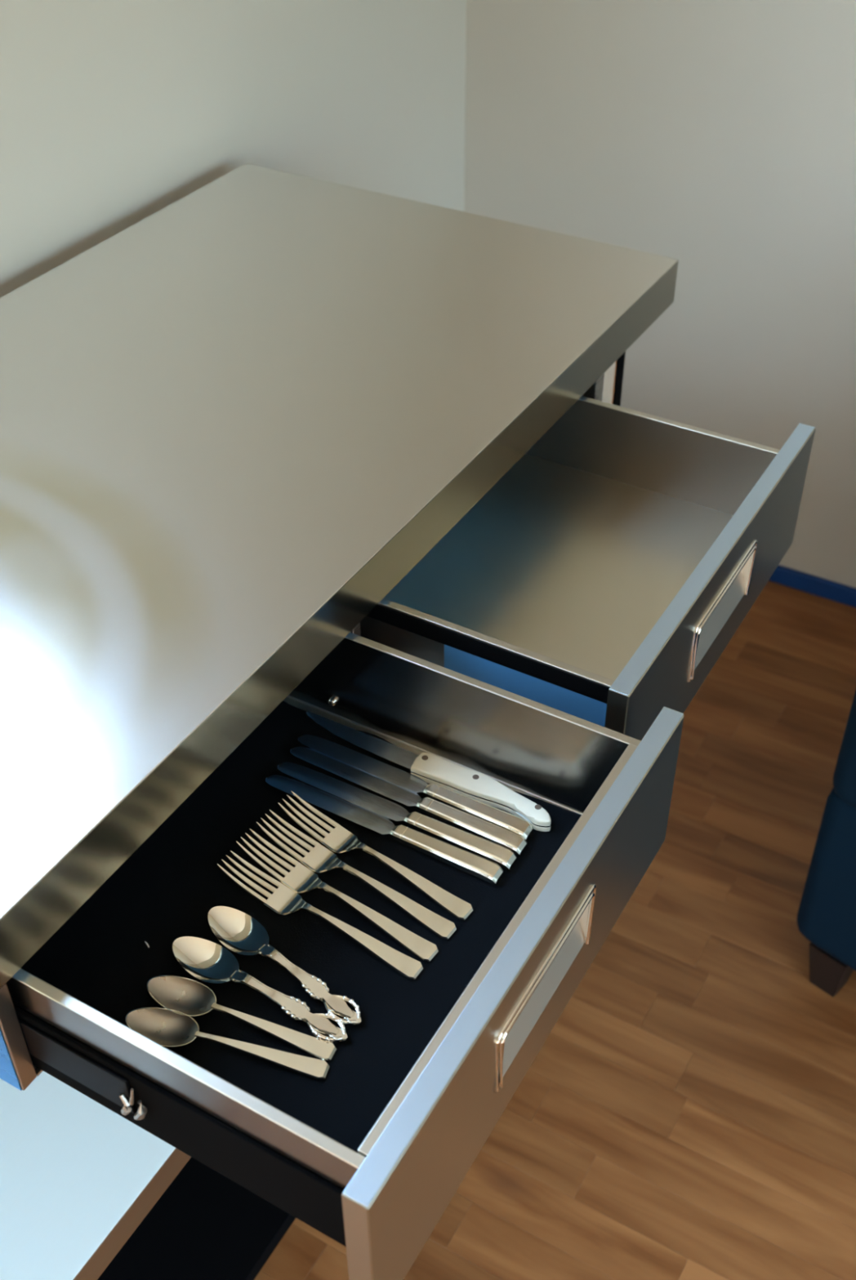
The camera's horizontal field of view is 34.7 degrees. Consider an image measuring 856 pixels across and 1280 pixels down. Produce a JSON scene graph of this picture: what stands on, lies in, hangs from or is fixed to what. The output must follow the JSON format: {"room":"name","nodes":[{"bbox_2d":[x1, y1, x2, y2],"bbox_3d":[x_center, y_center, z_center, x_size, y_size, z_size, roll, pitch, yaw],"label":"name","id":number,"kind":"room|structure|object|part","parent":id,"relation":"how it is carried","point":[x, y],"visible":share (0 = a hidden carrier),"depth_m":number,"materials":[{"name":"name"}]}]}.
{"room":"kitchen","nodes":[
{"label":"kitchen","id":0,"kind":"room"},
{"bbox_2d":[0,0,466,297],"bbox_3d":[-1.045,-0.126,0.697,0.120,2.450,4.202,20,44,23],"label":"wall","id":1,"kind":"structure","parent":0,"point":[113,113],"depth_m":1.75,"materials":[{"name":"paint"}]},
{"bbox_2d":[253,580,855,1279],"bbox_3d":[0.564,1.378,0.828,4.436,0.050,4.322,20,44,23],"label":"floor","id":2,"kind":"structure","parent":0,"point":[688,1112],"depth_m":1.78,"materials":[{"name":"laminate"}]},
{"bbox_2d":[0,163,814,1279],"bbox_3d":[-0.184,0.224,1.482,0.891,0.900,1.320,20,44,23],"label":"worktable","id":3,"kind":"object","parent":2,"relation":"on","point":[371,462],"visible":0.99,"depth_m":1.21,"materials":[{"name":"metal"}]},
{"bbox_3d":[-0.495,0.180,1.002,0.517,0.109,0.014,20,44,23],"label":"case panel","id":4,"kind":"part","parent":3,"relation":"part of","materials":[{"name":"silver metal"}]},
{"bbox_3d":[-0.238,0.280,0.908,0.459,0.064,0.003,20,44,23],"label":"slide rail","id":5,"kind":"part","parent":3,"relation":"part of","materials":[{"name":"metal"}]},
{"bbox_3d":[-0.243,0.261,0.905,0.480,0.099,0.008,20,44,23],"label":"drawer","id":6,"kind":"part","parent":3,"relation":"part of","materials":[{"name":"metal"}]},
{"bbox_3d":[-0.311,0.486,1.797,0.552,0.025,1.280,20,44,23],"label":"board","id":7,"kind":"part","parent":3,"relation":"part of","materials":[{"name":"black paint"}]},
{"bbox_2d":[21,700,581,1152],"bbox_3d":[-0.145,0.186,1.064,0.465,0.002,0.384,20,44,23],"label":"liner","id":8,"kind":"object","parent":3,"relation":"on","point":[166,891],"visible":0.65,"depth_m":1.02,"materials":[{"name":"black fabric"}]},
{"bbox_2d":[125,1007,329,1079],"bbox_3d":[-0.140,0.278,0.943,0.148,0.010,0.030,10,41,12],"label":"teaspoon","id":9,"kind":"object","parent":8,"relation":"on","point":[167,1028],"visible":0.92,"depth_m":0.95,"materials":[{"name":"silver metal"}]},
{"bbox_2d":[125,1007,199,1047],"bbox_3d":[-0.185,0.268,0.951,0.054,0.004,0.029,11,41,13],"label":"bowl","id":10,"kind":"object","parent":9,"relation":"on","point":[167,1028],"depth_m":0.96,"materials":[{"name":"silver metal"}]},
{"bbox_3d":[-0.114,0.283,0.938,0.096,0.010,0.014,10,41,12],"label":"handle","id":11,"kind":"part","parent":9,"relation":"part of","materials":[{"name":"silver metal"}]},
{"bbox_2d":[146,975,336,1061],"bbox_3d":[-0.133,0.265,0.959,0.146,0.010,0.030,14,42,17],"label":"teaspoon","id":12,"kind":"object","parent":8,"relation":"on","point":[191,997],"visible":1,"depth_m":0.97,"materials":[{"name":"silver metal"}]},
{"bbox_2d":[146,975,216,1017],"bbox_3d":[-0.175,0.251,0.971,0.054,0.004,0.029,15,42,18],"label":"bowl","id":13,"kind":"object","parent":12,"relation":"on","point":[191,997],"depth_m":0.98,"materials":[{"name":"silver metal"}]},
{"bbox_3d":[-0.108,0.271,0.952,0.094,0.010,0.014,14,42,17],"label":"handle","id":14,"kind":"part","parent":12,"relation":"part of","materials":[{"name":"silver metal"}]},
{"bbox_2d":[172,936,347,1042],"bbox_3d":[-0.121,0.249,0.977,0.153,0.011,0.032,21,44,24],"label":"spoon","id":15,"kind":"object","parent":8,"relation":"on","point":[206,961],"visible":1,"depth_m":0.98,"materials":[{"name":"silver metal"}]},
{"bbox_2d":[172,936,239,984],"bbox_3d":[-0.162,0.234,0.997,0.056,0.010,0.032,21,44,24],"label":"bowl","id":16,"kind":"object","parent":15,"relation":"on","point":[206,961],"depth_m":1.00,"materials":[{"name":"silver metal"}]},
{"bbox_3d":[-0.098,0.257,0.965,0.099,0.009,0.021,21,44,24],"label":"handle","id":17,"kind":"part","parent":15,"relation":"part of","materials":[{"name":"silver metal"}]},
{"bbox_2d":[208,906,361,1024],"bbox_3d":[-0.105,0.236,0.993,0.151,0.011,0.032,28,47,30],"label":"spoon","id":18,"kind":"object","parent":8,"relation":"on","point":[237,931],"visible":1,"depth_m":1.00,"materials":[{"name":"silver metal"}]},
{"bbox_2d":[208,906,268,955],"bbox_3d":[-0.141,0.217,1.017,0.056,0.010,0.032,28,47,30],"label":"bowl","id":19,"kind":"object","parent":18,"relation":"on","point":[237,931],"depth_m":1.02,"materials":[{"name":"silver metal"}]},
{"bbox_3d":[-0.085,0.246,0.979,0.098,0.009,0.021,28,47,30],"label":"handle","id":20,"kind":"part","parent":18,"relation":"part of","materials":[{"name":"silver metal"}]},
{"bbox_2d":[217,850,423,979],"bbox_3d":[-0.082,0.205,1.025,0.180,0.016,0.024,22,45,25],"label":"fork","id":21,"kind":"object","parent":8,"relation":"on","point":[284,900],"visible":1,"depth_m":1.03,"materials":[{"name":"silver metal"}]},
{"bbox_3d":[-0.048,0.222,1.010,0.099,0.011,0.016,22,45,25],"label":"handle","id":22,"kind":"part","parent":21,"relation":"part of","materials":[{"name":"silver metal"}]},
{"bbox_2d":[235,828,438,961],"bbox_3d":[-0.070,0.193,1.040,0.183,0.016,0.024,24,46,27],"label":"fork","id":23,"kind":"object","parent":8,"relation":"on","point":[300,879],"visible":1,"depth_m":1.04,"materials":[{"name":"silver metal"}]},
{"bbox_3d":[-0.037,0.210,1.024,0.102,0.011,0.016,24,46,27],"label":"handle","id":24,"kind":"part","parent":23,"relation":"part of","materials":[{"name":"silver metal"}]},
{"bbox_2d":[256,809,457,939],"bbox_3d":[-0.057,0.180,1.056,0.183,0.016,0.024,24,46,27],"label":"fork","id":25,"kind":"object","parent":8,"relation":"on","point":[319,859],"visible":1,"depth_m":1.06,"materials":[{"name":"silver metal"}]},
{"bbox_3d":[-0.023,0.197,1.039,0.102,0.011,0.016,24,46,27],"label":"handle","id":26,"kind":"part","parent":25,"relation":"part of","materials":[{"name":"silver metal"}]},
{"bbox_2d":[277,791,473,919],"bbox_3d":[-0.042,0.168,1.071,0.183,0.016,0.024,25,46,27],"label":"fork","id":27,"kind":"object","parent":8,"relation":"on","point":[339,840],"visible":1,"depth_m":1.07,"materials":[{"name":"silver metal"}]},
{"bbox_3d":[-0.010,0.185,1.053,0.101,0.011,0.016,25,46,27],"label":"handle","id":28,"kind":"part","parent":27,"relation":"part of","materials":[{"name":"silver metal"}]},
{"bbox_2d":[265,774,503,884],"bbox_3d":[-0.039,0.148,1.099,0.218,0.010,0.018,20,44,23],"label":"table knife","id":29,"kind":"object","parent":8,"relation":"on","point":[490,872],"visible":1,"depth_m":1.09,"materials":[{"name":"metal"}]},
{"bbox_3d":[-0.080,0.133,1.119,0.123,0.002,0.018,20,44,23],"label":"blade","id":30,"kind":"part","parent":29,"relation":"part of","materials":[{"name":"metal"}]},
{"bbox_3d":[0.014,0.167,1.075,0.096,0.010,0.016,20,44,23],"label":"handle","id":31,"kind":"part","parent":29,"relation":"part of","materials":[{"name":"silver metal"}]},
{"bbox_2d":[277,762,517,871],"bbox_3d":[-0.029,0.138,1.111,0.221,0.010,0.018,20,44,23],"label":"table knife","id":32,"kind":"object","parent":8,"relation":"on","point":[504,857],"visible":1,"depth_m":1.10,"materials":[{"name":"metal"}]},
{"bbox_3d":[-0.070,0.124,1.130,0.125,0.002,0.018,20,44,23],"label":"blade","id":33,"kind":"part","parent":32,"relation":"part of","materials":[{"name":"metal"}]},
{"bbox_3d":[0.025,0.158,1.086,0.096,0.010,0.016,20,44,23],"label":"handle","id":34,"kind":"part","parent":32,"relation":"part of","materials":[{"name":"silver metal"}]},
{"bbox_2d":[289,746,527,856],"bbox_3d":[-0.020,0.128,1.124,0.223,0.010,0.018,21,44,23],"label":"table knife","id":35,"kind":"object","parent":8,"relation":"on","point":[455,818],"visible":1,"depth_m":1.11,"materials":[{"name":"metal"}]},
{"bbox_3d":[-0.060,0.113,1.143,0.127,0.002,0.018,21,44,24],"label":"blade","id":36,"kind":"part","parent":35,"relation":"part of","materials":[{"name":"metal"}]},
{"bbox_3d":[0.034,0.148,1.098,0.096,0.010,0.016,21,44,24],"label":"handle","id":37,"kind":"part","parent":35,"relation":"part of","materials":[{"name":"silver metal"}]},
{"bbox_2d":[297,734,533,840],"bbox_3d":[-0.014,0.118,1.135,0.222,0.010,0.018,21,44,23],"label":"table knife","id":38,"kind":"object","parent":8,"relation":"on","point":[394,775],"visible":1,"depth_m":1.13,"materials":[{"name":"metal"}]},
{"bbox_3d":[-0.055,0.103,1.155,0.127,0.002,0.018,21,44,23],"label":"blade","id":39,"kind":"part","parent":38,"relation":"part of","materials":[{"name":"metal"}]},
{"bbox_3d":[0.040,0.138,1.110,0.096,0.010,0.016,21,44,23],"label":"handle","id":40,"kind":"part","parent":38,"relation":"part of","materials":[{"name":"silver metal"}]},
{"bbox_2d":[306,710,551,831],"bbox_3d":[-0.004,0.105,1.149,0.246,0.012,0.026,20,44,23],"label":"paring knife","id":41,"kind":"object","parent":8,"relation":"on","point":[430,768],"visible":1,"depth_m":1.13,"materials":[{"name":"white plastic"}]},
{"bbox_3d":[-0.058,0.086,1.174,0.120,0.002,0.018,20,44,23],"label":"blade","id":42,"kind":"part","parent":41,"relation":"part of","materials":[{"name":"metal"}]},
{"bbox_2d":[0,163,678,988],"bbox_3d":[-0.307,-0.147,1.266,0.610,0.053,1.320,20,44,23],"label":"countertop","id":43,"kind":"structure","parent":3,"relation":"on","point":[233,421],"depth_m":1.26,"materials":[{"name":"metal"}]},
{"bbox_3d":[-0.144,0.188,1.066,0.480,0.002,0.387,20,44,23],"label":"drawer","id":44,"kind":"part","parent":3,"relation":"part of","materials":[{"name":"metal"}]},
{"bbox_3d":[-0.045,0.041,1.167,0.480,0.099,0.008,20,44,23],"label":"drawer","id":45,"kind":"part","parent":3,"relation":"part of","materials":[{"name":"metal"}]},
{"bbox_3d":[-0.038,0.001,1.208,0.434,0.089,0.008,20,44,23],"label":"drawer","id":46,"kind":"part","parent":3,"relation":"part of","materials":[{"name":"metal"}]},
{"bbox_3d":[-0.032,-0.020,1.180,0.414,0.016,0.001,20,44,23],"label":"slide rail","id":47,"kind":"part","parent":3,"relation":"part of","materials":[{"name":"metal"}]},
{"bbox_3d":[0.076,0.239,0.958,0.017,0.144,0.463,20,44,23],"label":"drawer","id":48,"kind":"part","parent":3,"relation":"part of","materials":[{"name":"metal"}]},
{"bbox_3d":[0.063,-0.078,1.368,0.434,0.002,0.393,20,44,23],"label":"drawer","id":49,"kind":"part","parent":3,"relation":"part of","materials":[{"name":"metal"}]},
{"bbox_3d":[0.077,0.238,0.951,0.010,0.057,0.138,20,44,23],"label":"recess pull","id":50,"kind":"part","parent":3,"relation":"part of","materials":[{"name":"silver metal"}]},
{"bbox_3d":[-0.037,-0.326,1.608,0.517,0.109,0.022,20,44,23],"label":"case panel","id":51,"kind":"part","parent":3,"relation":"part of","materials":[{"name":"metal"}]},
{"bbox_3d":[0.220,-0.058,1.859,0.023,0.846,0.023,20,44,23],"label":"leg","id":52,"kind":"part","parent":3,"relation":"part of","materials":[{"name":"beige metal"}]},
{"bbox_3d":[0.163,-0.222,1.474,0.434,0.089,0.008,20,44,23],"label":"drawer","id":53,"kind":"part","parent":3,"relation":"part of","materials":[{"name":"metal"}]},
{"bbox_3d":[0.269,-0.033,1.284,0.017,0.144,0.470,20,44,23],"label":"drawer","id":54,"kind":"part","parent":3,"relation":"part of","materials":[{"name":"metal"}]},
{"bbox_3d":[0.270,-0.029,1.280,0.010,0.058,0.146,20,44,23],"label":"recess pull","id":55,"kind":"part","parent":3,"relation":"part of","materials":[{"name":"silver metal"}]},
{"bbox_2d":[795,688,855,997],"bbox_3d":[1.010,0.156,1.631,0.780,0.800,0.720,32,49,33],"label":"armchair","id":56,"kind":"object","parent":2,"relation":"on","point":[825,917],"visible":1,"depth_m":1.74,"materials":[{"name":"blue fabric"}]},
{"bbox_3d":[0.781,-0.015,1.760,0.160,0.220,0.700,32,49,33],"label":"arm","id":57,"kind":"part","parent":56,"relation":"part of","materials":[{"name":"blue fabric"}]},
{"bbox_2d":[463,0,855,588],"bbox_3d":[1.759,-0.695,1.357,4.095,2.450,0.120,20,44,23],"label":"wall","id":58,"kind":"structure","parent":0,"point":[717,138],"depth_m":2.25,"materials":[{"name":"paint"}]},
{"bbox_2d":[768,564,855,607],"bbox_3d":[1.738,0.272,2.082,3.843,0.036,0.012,20,44,23],"label":"baseboard","id":59,"kind":"structure","parent":58,"relation":"attached to","point":[802,581],"depth_m":2.54,"materials":[{"name":"blue"}]}
]}

